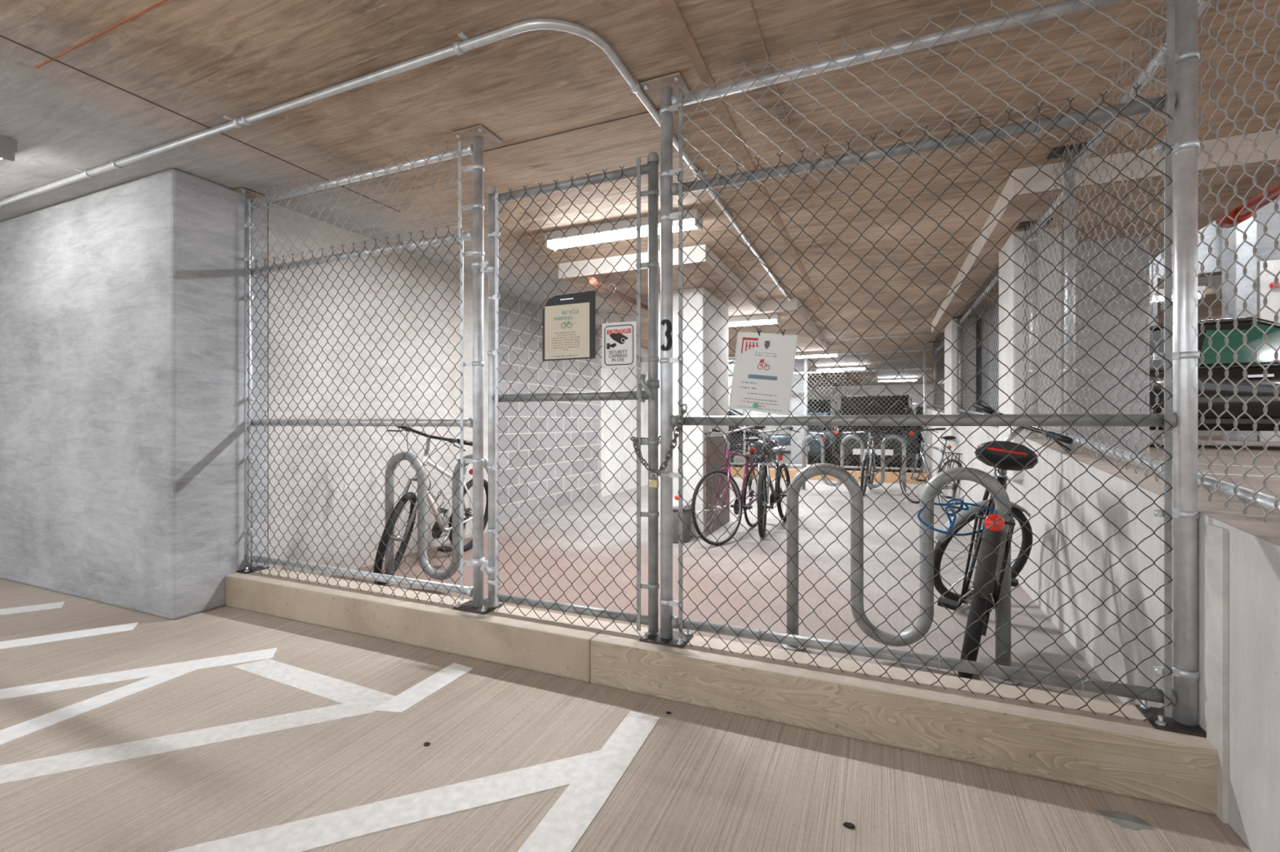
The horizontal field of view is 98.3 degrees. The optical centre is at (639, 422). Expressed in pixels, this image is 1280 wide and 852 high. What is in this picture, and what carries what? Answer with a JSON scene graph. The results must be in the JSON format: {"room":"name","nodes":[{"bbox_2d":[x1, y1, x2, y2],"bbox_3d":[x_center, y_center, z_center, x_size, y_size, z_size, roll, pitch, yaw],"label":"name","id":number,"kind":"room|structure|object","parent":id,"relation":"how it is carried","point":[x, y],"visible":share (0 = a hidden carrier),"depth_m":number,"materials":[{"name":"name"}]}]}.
{"room":"parking garage","nodes":[
{"label":"parking garage","id":0,"kind":"room"},
{"bbox_2d":[0,168,267,619],"bbox_3d":[-5.007,-0.165,4.492,5.250,2.630,0.550,0,0,23],"label":"wall","id":1,"kind":"structure","parent":0,"point":[122,306],"depth_m":3.47,"materials":[{"name":"grey concrete"}]},
{"bbox_2d":[267,202,488,577],"bbox_3d":[-4.432,-0.165,5.828,5.248,2.630,2.360,0,0,23],"label":"wall","id":2,"kind":"structure","parent":0,"point":[455,303],"depth_m":4.34,"materials":[{"name":"paint"}]},
{"bbox_2d":[498,291,648,524],"bbox_3d":[-2.506,-0.165,10.487,5.100,2.630,7.720,0,0,23],"label":"wall","id":3,"kind":"structure","parent":0,"point":[588,373],"depth_m":7.35,"materials":[{"name":"grey concrete"}]},
{"bbox_2d":[0,457,1252,851],"bbox_3d":[4.351,1.200,10.103,18.000,0.100,30.000,0,0,23],"label":"floor","id":4,"kind":"structure","parent":0,"point":[703,780],"depth_m":2.02,"materials":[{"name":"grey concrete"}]},
{"bbox_2d":[0,601,65,615],"bbox_3d":[-3.813,1.149,3.372,0.444,0.003,0.163,0,0,-34],"label":"painted line","id":5,"kind":"object","parent":4,"relation":"on","point":[56,605],"visible":1,"depth_m":3.41,"materials":[{"name":"white paint"}]},
{"bbox_2d":[0,622,138,649],"bbox_3d":[-3.128,1.149,2.942,0.674,0.002,0.140,0,0,-32],"label":"painted line","id":6,"kind":"object","parent":4,"relation":"on","point":[128,627],"visible":1,"depth_m":2.97,"materials":[{"name":"white paint"}]},
{"bbox_2d":[0,662,222,745],"bbox_3d":[-2.206,1.149,2.279,0.174,0.002,0.810,0,0,23],"label":"painted line","id":7,"kind":"object","parent":4,"relation":"on","point":[23,729],"visible":1,"depth_m":2.24,"materials":[{"name":"white paint"}]},
{"bbox_2d":[0,648,277,699],"bbox_3d":[-2.314,1.149,2.516,1.104,0.002,0.134,0,0,-26],"label":"painted line","id":8,"kind":"object","parent":4,"relation":"on","point":[137,673],"visible":1,"depth_m":2.51,"materials":[{"name":"white paint"}]},
{"bbox_2d":[0,696,395,784],"bbox_3d":[-1.598,1.149,2.021,1.295,0.001,0.134,0,0,-24],"label":"painted line","id":9,"kind":"object","parent":4,"relation":"on","point":[34,768],"visible":1,"depth_m":1.99,"materials":[{"name":"paint"}]},
{"bbox_2d":[232,659,394,708],"bbox_3d":[-1.471,1.149,2.454,0.934,0.001,0.135,0,0,25],"label":"painted line","id":10,"kind":"object","parent":4,"relation":"on","point":[331,688],"visible":1,"depth_m":2.42,"materials":[{"name":"paint"}]},
{"bbox_2d":[168,750,599,851],"bbox_3d":[-0.671,1.148,1.646,1.267,0.003,0.138,0,0,-22],"label":"painted line","id":11,"kind":"object","parent":4,"relation":"on","point":[324,830],"visible":1,"depth_m":1.63,"materials":[{"name":"paint"}]},
{"bbox_2d":[225,568,611,682],"bbox_3d":[-1.361,1.052,3.052,2.585,0.195,0.240,0,0,23],"label":"curb","id":12,"kind":"object","parent":4,"relation":"on","point":[561,648],"depth_m":2.84,"materials":[{"name":"beige concrete"}]},
{"bbox_2d":[233,187,269,573],"bbox_3d":[-2.543,-0.259,3.588,0.200,2.428,0.180,0,0,23],"label":"fence post","id":13,"kind":"object","parent":12,"relation":"on","point":[251,194],"visible":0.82,"depth_m":3.57,"materials":[{"name":"metal"}]},
{"bbox_2d":[245,140,472,605],"bbox_3d":[-1.693,-0.248,3.213,1.802,2.448,0.071,0,0,23],"label":"fence","id":14,"kind":"object","parent":12,"relation":"on","point":[458,153],"visible":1,"depth_m":3.14,"materials":[{"name":"metal"}]},
{"bbox_2d":[452,124,502,614],"bbox_3d":[-0.835,-0.259,2.853,0.200,2.428,0.180,0,0,23],"label":"fence post","id":15,"kind":"object","parent":12,"relation":"on","point":[479,136],"visible":0.94,"depth_m":2.83,"materials":[{"name":"metal"}]},
{"bbox_2d":[272,108,659,202],"bbox_3d":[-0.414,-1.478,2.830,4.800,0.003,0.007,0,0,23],"label":"fence rail","id":16,"kind":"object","parent":15,"relation":"attached to","point":[658,108],"depth_m":2.90,"materials":[{"name":"silver metal"}]},
{"bbox_2d":[471,151,659,635],"bbox_3d":[-0.396,-0.127,2.648,1.035,2.156,0.095,0,0,23],"label":"gate","id":17,"kind":"object","parent":15,"relation":"attached to","point":[491,267],"visible":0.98,"depth_m":2.58,"materials":[{"name":"metal"}]},
{"bbox_2d":[542,290,595,360],"bbox_3d":[-0.336,-0.448,2.589,0.283,0.311,0.008,0,0,23],"label":"parking sign","id":18,"kind":"object","parent":17,"relation":"attached to","point":[568,319],"visible":1,"depth_m":2.58,"materials":[{"name":"black plastic"}]},
{"bbox_2d":[601,311,644,372],"bbox_3d":[-0.077,-0.360,2.477,0.210,0.280,0.015,0,0,21],"label":"caution sign","id":19,"kind":"object","parent":17,"relation":"attached to","point":[619,340],"visible":1,"depth_m":2.48,"materials":[{"name":"white"}]},
{"bbox_2d":[606,333,628,349],"bbox_3d":[-0.101,-0.367,2.487,0.110,0.074,0.001,0,0,23],"label":"picture","id":20,"kind":"object","parent":19,"relation":"on","point":[614,340],"depth_m":2.49,"materials":[{"name":"black"}]},
{"bbox_2d":[630,404,687,475],"bbox_3d":[0.088,0.076,2.434,0.264,0.310,0.145,0,0,23],"label":"chain","id":21,"kind":"object","parent":17,"relation":"attached to","point":[681,417],"visible":0.83,"depth_m":2.36,"materials":[{"name":"metal"}]},
{"bbox_2d":[648,472,658,488],"bbox_3d":[0.059,0.248,2.376,0.040,0.065,0.020,0,0,23],"label":"padlock","id":22,"kind":"object","parent":21,"relation":"hanging from","point":[652,483],"visible":1,"depth_m":2.37,"materials":[{"name":"gold metal"}]},
{"bbox_2d":[373,662,473,712],"bbox_3d":[-0.922,1.149,2.400,0.127,0.002,0.468,0,0,23],"label":"painted line","id":23,"kind":"object","parent":4,"relation":"on","point":[425,688],"visible":1,"depth_m":2.38,"materials":[{"name":"white paint"}]},
{"bbox_2d":[423,742,431,746],"bbox_3d":[-0.760,1.149,1.972,0.025,0.003,0.020,0,0,23],"label":"scrap","id":24,"kind":"object","parent":4,"relation":"on","point":[427,744],"visible":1,"depth_m":1.97,"materials":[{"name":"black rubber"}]},
{"bbox_2d":[373,426,488,586],"bbox_3d":[-1.474,0.565,4.405,0.595,1.171,1.693,0,0,12],"label":"bicycle","id":25,"kind":"object","parent":4,"relation":"on","point":[405,498],"visible":0.57,"depth_m":4.11,"materials":[{"name":"grey metal"}]},
{"bbox_2d":[423,463,446,527],"bbox_3d":[-1.483,0.533,3.995,0.169,0.480,0.169,0,0,-26],"label":"lock","id":26,"kind":"object","parent":25,"relation":"attached to","point":[425,464],"visible":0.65,"depth_m":4.04,"materials":[{"name":"silver metal"}]},
{"bbox_2d":[382,451,488,601],"bbox_3d":[-1.368,0.677,3.769,1.045,0.945,0.128,0,0,23],"label":"bike rack","id":27,"kind":"object","parent":4,"relation":"on","point":[393,463],"visible":0.62,"depth_m":3.80,"materials":[{"name":"silver metal"}]},
{"bbox_2d":[517,711,659,851],"bbox_3d":[-0.138,1.148,1.778,0.138,0.003,0.852,0,0,21],"label":"painted line","id":28,"kind":"object","parent":4,"relation":"on","point":[566,822],"visible":1,"depth_m":1.72,"materials":[{"name":"paint"}]},
{"bbox_2d":[672,500,691,543],"bbox_3d":[0.357,0.960,5.355,0.320,0.380,0.320,0,0,23],"label":"waste bin","id":29,"kind":"object","parent":4,"relation":"on","point":[686,513],"visible":0.41,"depth_m":5.24,"materials":[{"name":"grey plastic"}]},
{"bbox_2d":[672,497,687,504],"bbox_3d":[0.351,0.780,5.315,0.220,0.100,0.195,0,0,23],"label":"bag","id":30,"kind":"object","parent":29,"relation":"in","point":[674,501],"visible":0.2,"depth_m":5.24,"materials":[{"name":"white plastic"}]},
{"bbox_2d":[691,426,768,546],"bbox_3d":[0.963,0.589,5.657,0.626,1.122,1.636,0,0,16],"label":"bicycle","id":31,"kind":"object","parent":4,"relation":"on","point":[738,506],"visible":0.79,"depth_m":5.33,"materials":[{"name":"purple"}]},
{"bbox_2d":[728,406,783,467],"bbox_3d":[1.669,0.357,13.380,3.420,1.685,1.971,0,0,19],"label":"car","id":32,"kind":"object","parent":4,"relation":"on","point":[735,435],"visible":0.14,"depth_m":12.31,"materials":[{"name":"grey paint"}]},
{"bbox_2d":[737,426,799,537],"bbox_3d":[1.499,0.594,5.988,0.651,1.113,1.610,0,0,44],"label":"bicycle","id":33,"kind":"object","parent":4,"relation":"on","point":[761,483],"visible":0.82,"depth_m":5.79,"materials":[{"name":"metal"}]},
{"bbox_2d":[778,454,782,461],"bbox_3d":[1.618,0.410,6.394,0.071,0.072,0.033,-3,-1,26],"label":"tail light","id":34,"kind":"object","parent":33,"relation":"attached to","point":[780,457],"depth_m":6.38,"materials":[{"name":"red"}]},
{"bbox_2d":[768,412,834,463],"bbox_3d":[4.823,0.448,16.204,1.991,1.505,4.520,0,0,23],"label":"car","id":35,"kind":"object","parent":4,"relation":"on","point":[828,460],"visible":0.17,"depth_m":14.22,"materials":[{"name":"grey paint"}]},
{"bbox_2d":[808,399,838,431],"bbox_3d":[6.678,0.182,21.067,2.171,2.035,4.820,0,0,23],"label":"car","id":36,"kind":"object","parent":4,"relation":"on","point":[811,402],"visible":0.04,"depth_m":18.96,"materials":[{"name":"black paint"}]},
{"bbox_2d":[843,822,854,829],"bbox_3d":[0.595,1.147,1.573,0.031,0.006,0.018,0,0,23],"label":"scrap","id":37,"kind":"object","parent":4,"relation":"on","point":[849,825],"visible":1,"depth_m":1.57,"materials":[{"name":"black rubber"}]},
{"bbox_2d":[800,434,908,494],"bbox_3d":[3.514,0.677,9.157,1.680,0.945,0.128,0,0,23],"label":"bike rack","id":38,"kind":"object","parent":4,"relation":"on","point":[891,437],"visible":0.79,"depth_m":9.09,"materials":[{"name":"silver metal"}]},
{"bbox_2d":[848,427,891,495],"bbox_3d":[3.716,0.619,9.096,0.611,1.061,1.625,0,0,11],"label":"bicycle","id":39,"kind":"object","parent":4,"relation":"on","point":[868,477],"visible":0.87,"depth_m":8.78,"materials":[{"name":"grey metal"}]},
{"bbox_2d":[831,394,920,472],"bbox_3d":[6.251,0.268,14.391,2.121,1.865,4.620,0,0,27],"label":"car","id":40,"kind":"object","parent":4,"relation":"on","point":[907,401],"visible":0.53,"depth_m":12.45,"materials":[{"name":"black paint"}]},
{"bbox_2d":[779,462,1020,685],"bbox_3d":[1.206,0.677,2.660,1.048,0.945,0.128,0,0,23],"label":"bike rack","id":41,"kind":"object","parent":4,"relation":"on","point":[924,623],"visible":0.86,"depth_m":2.60,"materials":[{"name":"silver metal"}]},
{"bbox_2d":[917,498,994,536],"bbox_3d":[1.491,0.443,2.587,0.418,0.164,0.102,0,0,-10],"label":"lock","id":42,"kind":"object","parent":41,"relation":"attached to","point":[947,504],"visible":0.77,"depth_m":2.61,"materials":[{"name":"blue"}]},
{"bbox_2d":[898,427,963,515],"bbox_3d":[3.830,0.612,7.325,0.589,1.078,1.675,0,0,16],"label":"bicycle","id":43,"kind":"object","parent":4,"relation":"on","point":[945,438],"visible":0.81,"depth_m":7.35,"materials":[{"name":"grey"}]},
{"bbox_2d":[933,401,1073,679],"bbox_3d":[1.864,0.513,2.826,0.638,1.274,1.622,0,0,25],"label":"bicycle","id":44,"kind":"object","parent":4,"relation":"on","point":[993,453],"visible":0.82,"depth_m":2.51,"materials":[{"name":"grey metal"}]},
{"bbox_2d":[984,514,1004,532],"bbox_3d":[1.435,0.408,2.238,0.071,0.072,0.033,11,6,33],"label":"tail light","id":45,"kind":"object","parent":44,"relation":"on","point":[988,522],"depth_m":2.23,"materials":[{"name":"red plastic"}]},
{"bbox_2d":[1096,809,1155,831],"bbox_3d":[1.401,1.149,1.594,0.112,0.002,0.075,0,0,8],"label":"floor patch","id":46,"kind":"structure","parent":4,"relation":"on","point":[1122,820],"depth_m":1.59,"materials":[{"name":"grey concrete"}]},
{"bbox_2d":[0,0,1279,386],"bbox_3d":[1.164,-1.630,11.475,11.060,0.300,30.000,0,0,23],"label":"ceiling","id":47,"kind":"structure","parent":0,"point":[204,62],"depth_m":2.59,"materials":[{"name":"brown wood"}]},
{"bbox_2d":[0,135,17,161],"bbox_3d":[-3.867,-1.424,3.081,1.240,0.112,0.150,0,0,23],"label":"fluorescent light","id":48,"kind":"object","parent":47,"relation":"attached to","point":[8,146],"visible":1,"depth_m":2.87,"materials":[{"name":"grey"}]},
{"bbox_2d":[35,0,168,68],"bbox_3d":[-1.907,-1.478,2.043,1.320,0.003,0.008,0,0,23],"label":"trim","id":49,"kind":"structure","parent":47,"relation":"attached to","point":[162,2],"depth_m":2.09,"materials":[{"name":"brown wood"}]},
{"bbox_2d":[0,35,399,212],"bbox_3d":[-2.081,-1.478,2.965,0.008,0.003,2.000,0,0,23],"label":"trim","id":50,"kind":"structure","parent":47,"relation":"attached to","point":[5,37],"depth_m":2.58,"materials":[{"name":"brown"}]},
{"bbox_2d":[0,18,791,301],"bbox_3d":[-1.079,-1.458,7.520,6.070,0.044,9.640,0,0,23],"label":"conduit","id":51,"kind":"object","parent":47,"relation":"attached to","point":[459,47],"visible":0.88,"depth_m":2.45,"materials":[{"name":"silver metal"}]},
{"bbox_2d":[544,217,636,251],"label":"fluorescent light","id":52,"kind":"object","parent":47,"relation":"attached to","point":[622,226],"depth_m":4.18,"materials":[{"name":"grey plastic"}]},
{"bbox_2d":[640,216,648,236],"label":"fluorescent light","id":53,"kind":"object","parent":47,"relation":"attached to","point":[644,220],"depth_m":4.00,"materials":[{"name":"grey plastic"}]},
{"bbox_2d":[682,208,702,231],"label":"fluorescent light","id":54,"kind":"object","parent":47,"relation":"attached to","point":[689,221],"depth_m":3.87,"materials":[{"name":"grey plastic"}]},
{"bbox_2d":[659,0,821,306],"bbox_3d":[0.920,-1.476,3.850,0.045,0.008,7.000,0,0,23],"label":"trim","id":55,"kind":"structure","parent":47,"relation":"attached to","point":[671,8],"depth_m":2.58,"materials":[{"name":"concrete"}]},
{"bbox_2d":[749,0,813,209],"bbox_3d":[0.531,-1.478,2.275,0.006,0.003,3.400,0,0,23],"label":"trim","id":56,"kind":"structure","parent":47,"relation":"attached to","point":[750,1],"depth_m":2.44,"materials":[{"name":"wood"}]},
{"bbox_2d":[816,364,866,371],"bbox_3d":[5.304,-1.424,14.592,1.240,0.112,0.150,0,0,23],"label":"fluorescent light","id":57,"kind":"object","parent":47,"relation":"attached to","point":[845,367],"visible":0.74,"depth_m":14.55,"materials":[{"name":"grey plastic"}]},
{"bbox_2d":[877,377,918,382],"bbox_3d":[8.660,-1.424,18.591,1.240,0.112,0.150,0,0,23],"label":"fluorescent light","id":58,"kind":"object","parent":47,"relation":"attached to","point":[891,379],"visible":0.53,"depth_m":18.51,"materials":[{"name":"grey plastic"}]},
{"bbox_2d":[1215,182,1279,228],"bbox_3d":[3.167,-1.452,1.892,0.127,0.295,3.980,0,0,23],"label":"pipe","id":59,"kind":"object","parent":47,"relation":"attached to","point":[1273,192],"visible":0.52,"depth_m":3.48,"materials":[{"name":"red metal"}]},
{"bbox_2d":[657,287,728,537],"bbox_3d":[0.601,-0.165,6.072,0.500,2.630,1.030,0,0,23],"label":"wall column","id":60,"kind":"structure","parent":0,"point":[707,380],"depth_m":5.59,"materials":[{"name":"paint"}]},
{"bbox_2d":[704,435,729,537],"bbox_3d":[0.843,0.650,5.979,0.015,1.000,0.970,0,0,23],"label":"plywood board","id":61,"kind":"object","parent":60,"relation":"attached to","point":[714,460],"visible":0.71,"depth_m":5.83,"materials":[{"name":"brown wood"}]},
{"bbox_2d":[558,244,828,357],"bbox_3d":[0.898,-1.410,8.128,3.020,0.140,6.760,0,0,23],"label":"ceiling","id":62,"kind":"structure","parent":0,"point":[697,255],"depth_m":5.64,"materials":[{"name":"white paint"}]},
{"bbox_2d":[588,276,648,311],"bbox_3d":[0.034,-1.275,5.995,0.088,0.098,2.360,0,0,23],"label":"pipe","id":63,"kind":"object","parent":62,"relation":"hanging from","point":[594,282],"visible":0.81,"depth_m":5.28,"materials":[{"name":"metal"}]},
{"bbox_2d":[728,313,780,327],"bbox_3d":[1.161,-1.284,7.121,1.240,0.112,0.150,0,0,23],"label":"fluorescent light","id":64,"kind":"object","parent":62,"relation":"attached to","point":[775,317],"visible":0.5,"depth_m":6.95,"materials":[{"name":"grey plastic"}]},
{"bbox_2d":[795,350,839,358],"bbox_3d":[3.157,-1.284,10.617,1.240,0.112,0.150,0,0,23],"label":"fluorescent light","id":65,"kind":"object","parent":62,"relation":"attached to","point":[833,353],"visible":0.5,"depth_m":10.47,"materials":[{"name":"grey plastic"}]},
{"bbox_2d":[822,333,937,341],"bbox_3d":[3.852,-1.400,9.120,1.860,0.028,0.028,0,0,23],"label":"conduit","id":66,"kind":"object","parent":62,"relation":"attached to","point":[929,334],"visible":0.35,"depth_m":9.07,"materials":[{"name":"silver metal"}]},
{"bbox_2d":[728,367,791,466],"bbox_3d":[0.760,-0.165,15.732,6.950,2.630,0.300,0,0,23],"label":"wall","id":67,"kind":"structure","parent":0,"point":[767,428],"depth_m":14.42,"materials":[{"name":"paint"}]},
{"bbox_2d":[791,358,808,469],"bbox_3d":[3.646,-0.165,12.638,0.300,2.630,0.700,0,0,23],"label":"wall column","id":68,"kind":"structure","parent":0,"point":[795,437],"depth_m":12.32,"materials":[{"name":"grey concrete"}]},
{"bbox_2d":[729,466,932,484],"bbox_3d":[3.230,1.055,11.266,4.820,0.190,0.250,0,0,23],"label":"trim","id":69,"kind":"structure","parent":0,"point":[890,477],"depth_m":10.72,"materials":[{"name":"beige wood"}]},
{"bbox_2d":[728,343,930,473],"bbox_3d":[3.238,-0.255,11.252,4.753,2.430,0.064,0,0,23],"label":"fence","id":70,"kind":"object","parent":69,"relation":"on","point":[925,349],"visible":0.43,"depth_m":10.81,"materials":[{"name":"metal"}]},
{"bbox_2d":[808,383,944,414],"bbox_3d":[9.552,-0.165,22.180,18.000,2.630,0.300,0,0,23],"label":"wall","id":71,"kind":"structure","parent":0,"point":[918,398],"depth_m":22.07,"materials":[{"name":"concrete"}]},
{"bbox_2d":[976,301,998,413],"bbox_3d":[4.343,-0.565,6.949,0.080,1.830,5.000,0,0,23],"label":"wall","id":72,"kind":"structure","parent":0,"point":[993,310],"depth_m":6.57,"materials":[{"name":"grey concrete"}]},
{"bbox_2d":[911,402,1279,851],"bbox_3d":[5.297,0.137,9.695,0.220,2.027,30.000,0,0,23],"label":"wall","id":73,"kind":"structure","parent":0,"point":[1254,562],"depth_m":2.11,"materials":[{"name":"paint"}]},
{"bbox_2d":[590,622,1217,815],"bbox_3d":[0.783,1.052,2.129,2.085,0.195,0.240,0,0,23],"label":"curb","id":74,"kind":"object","parent":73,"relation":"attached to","point":[1116,754],"depth_m":1.93,"materials":[{"name":"brown wood"}]},
{"bbox_2d":[639,71,693,648],"bbox_3d":[0.118,-0.259,2.443,0.200,2.428,0.180,0,0,23],"label":"fence post","id":75,"kind":"object","parent":74,"relation":"on","point":[660,91],"visible":0.92,"depth_m":2.42,"materials":[{"name":"metal"}]},
{"bbox_2d":[671,0,1176,721],"bbox_3d":[0.918,-0.254,2.089,1.690,2.466,0.071,0,0,23],"label":"fence","id":76,"kind":"object","parent":74,"relation":"on","point":[1166,695],"visible":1,"depth_m":1.98,"materials":[{"name":"metal"}]},
{"bbox_2d":[728,329,798,414],"bbox_3d":[0.495,-0.202,2.229,0.276,0.345,0.020,0,0,23],"label":"notice sheet","id":77,"kind":"object","parent":76,"relation":"attached to","point":[763,370],"visible":1,"depth_m":2.23,"materials":[{"name":"white paper"}]},
{"bbox_2d":[1134,0,1206,737],"bbox_3d":[1.725,-0.259,1.750,0.200,2.428,0.180,0,0,23],"label":"fence post","id":78,"kind":"object","parent":74,"relation":"on","point":[1185,355],"visible":0.8,"depth_m":1.73,"materials":[{"name":"metal"}]},
{"bbox_2d":[944,317,976,439],"bbox_3d":[4.281,-0.551,7.411,0.280,1.559,0.800,0,0,23],"label":"wall column","id":79,"kind":"structure","parent":73,"relation":"on","point":[951,333],"depth_m":7.09,"materials":[{"name":"paint"}]},
{"bbox_2d":[998,226,1061,480],"bbox_3d":[2.821,-0.461,4.022,0.280,1.737,0.500,0,0,23],"label":"wall column","id":80,"kind":"structure","parent":73,"relation":"on","point":[1010,271],"depth_m":3.83,"materials":[{"name":"paint"}]},
{"bbox_2d":[932,0,1279,522],"bbox_3d":[3.196,-0.653,5.031,0.062,2.048,11.172,0,0,23],"label":"fence","id":81,"kind":"object","parent":73,"relation":"on","point":[1264,502],"visible":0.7,"depth_m":2.18,"materials":[{"name":"metal"}]},
{"bbox_2d":[933,409,1279,546],"bbox_3d":[3.619,0.039,5.791,0.233,0.539,9.700,0,0,23],"label":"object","id":82,"kind":"structure","parent":73,"relation":"attached to","point":[1252,523],"depth_m":1.84,"materials":[{"name":"concrete"}]},
{"bbox_2d":[928,341,937,409],"bbox_3d":[5.406,-0.852,10.139,0.180,1.253,0.120,0,0,23],"label":"fence post","id":83,"kind":"object","parent":82,"relation":"on","point":[930,341],"visible":0.44,"depth_m":10.12,"materials":[{"name":"metal"}]},
{"bbox_2d":[953,315,969,414],"bbox_3d":[4.042,-0.699,6.970,0.180,1.258,0.120,0,0,23],"label":"fence post","id":84,"kind":"object","parent":82,"relation":"on","point":[954,317],"visible":0.42,"depth_m":6.95,"materials":[{"name":"metal"}]},
{"bbox_2d":[1016,218,1053,439],"bbox_3d":[2.629,-0.609,3.691,0.180,1.438,0.120,0,0,23],"label":"fence post","id":85,"kind":"object","parent":82,"relation":"on","point":[1022,224],"visible":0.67,"depth_m":3.67,"materials":[{"name":"metal"}]},
{"bbox_2d":[1046,142,1087,453],"bbox_3d":[2.333,-0.655,3.002,0.180,1.646,0.120,0,0,23],"label":"fence post","id":86,"kind":"object","parent":82,"relation":"on","point":[1061,150],"visible":0.47,"depth_m":2.98,"materials":[{"name":"metal"}]},
{"bbox_2d":[1206,524,1228,824],"bbox_3d":[1.695,0.728,1.625,0.012,0.843,0.085,0,0,23],"label":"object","id":87,"kind":"structure","parent":73,"relation":"attached to","point":[1217,537],"depth_m":1.61,"materials":[{"name":"paint"}]},
{"bbox_2d":[1061,234,1149,458],"bbox_3d":[3.430,-0.465,4.293,0.615,1.730,0.600,0,0,23],"label":"wall column","id":88,"kind":"structure","parent":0,"point":[1141,445],"depth_m":3.98,"materials":[{"name":"grey concrete"}]},
{"bbox_2d":[931,128,1279,333],"bbox_3d":[3.871,-1.405,5.486,1.310,0.150,5.460,0,0,23],"label":"ceiling","id":89,"kind":"structure","parent":0,"point":[1040,183],"depth_m":3.28,"materials":[{"name":"beige concrete"}]},
{"bbox_2d":[1157,287,1222,324],"bbox_3d":[11.108,-2.200,10.623,6.000,0.100,3.700,0,0,23],"label":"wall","id":90,"kind":"structure","parent":0,"point":[1211,293],"depth_m":10.34,"materials":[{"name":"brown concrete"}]},
{"bbox_2d":[1157,275,1222,435],"bbox_3d":[11.899,-1.500,12.460,6.000,3.700,0.300,0,0,23],"label":"wall","id":91,"kind":"structure","parent":0,"point":[1216,279],"depth_m":12.09,"materials":[{"name":"concrete"}]},
{"bbox_2d":[1149,435,1279,497],"bbox_3d":[7.218,0.445,3.968,7.880,0.310,21.000,0,0,23],"label":"floor","id":92,"kind":"structure","parent":0,"point":[1245,458],"depth_m":4.26,"materials":[{"name":"grey concrete"}]},
{"bbox_2d":[1149,316,1279,431],"bbox_3d":[6.727,-0.403,6.492,4.220,1.485,2.071,0,0,44],"label":"car","id":93,"kind":"object","parent":92,"relation":"on","point":[1265,353],"visible":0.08,"depth_m":5.82,"materials":[{"name":"black paint"}]},
{"bbox_2d":[1200,464,1274,467],"bbox_3d":[4.785,0.287,2.768,3.400,0.001,1.470,0,0,23],"label":"painted line","id":94,"kind":"object","parent":92,"relation":"on","point":[1201,464],"visible":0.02,"depth_m":3.63,"materials":[{"name":"white paint"}]},
{"bbox_2d":[1197,472,1279,477],"bbox_3d":[4.390,0.287,1.850,3.400,0.001,1.470,0,0,23],"label":"painted line","id":95,"kind":"object","parent":92,"relation":"on","point":[1197,473],"visible":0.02,"depth_m":2.99,"materials":[{"name":"white paint"}]},
{"bbox_2d":[1149,198,1279,439],"bbox_3d":[9.517,-1.630,9.130,2.656,3.840,0.300,0,0,23],"label":"wall","id":96,"kind":"structure","parent":0,"point":[1265,246],"depth_m":9.02,"materials":[{"name":"white paint"}]},
{"bbox_2d":[1222,211,1257,441],"bbox_3d":[9.327,-1.580,8.613,0.240,3.740,0.400,0,0,23],"label":"wall column","id":97,"kind":"structure","parent":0,"point":[1244,253],"depth_m":8.46,"materials":[{"name":"white paint"}]},
{"bbox_2d":[1257,259,1279,441],"bbox_3d":[11.180,-1.084,7.815,3.647,2.749,0.200,0,0,23],"label":"wall","id":98,"kind":"structure","parent":0,"point":[1264,281],"depth_m":8.41,"materials":[{"name":"paint"}]},
{"bbox_2d":[1269,281,1279,288],"bbox_3d":[9.587,-2.076,8.349,0.100,0.100,0.060,0,0,23],"label":"bell","id":99,"kind":"object","parent":98,"relation":"attached to","point":[1272,284],"visible":0.54,"depth_m":8.35,"materials":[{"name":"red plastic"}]},
{"bbox_3d":[9.430,-3.650,7.916,6.940,0.200,30.000,0,0,23],"label":"ceiling","id":100,"kind":"structure","parent":0,"visible":0},
{"bbox_2d":[1149,261,1205,302],"bbox_3d":[5.346,-2.374,5.537,0.420,2.312,0.150,0,0,23],"label":"fluorescent light","id":101,"kind":"object","parent":100,"relation":"hanging from","point":[1152,296],"visible":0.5,"depth_m":5.54,"materials":[{"name":"grey plastic"}]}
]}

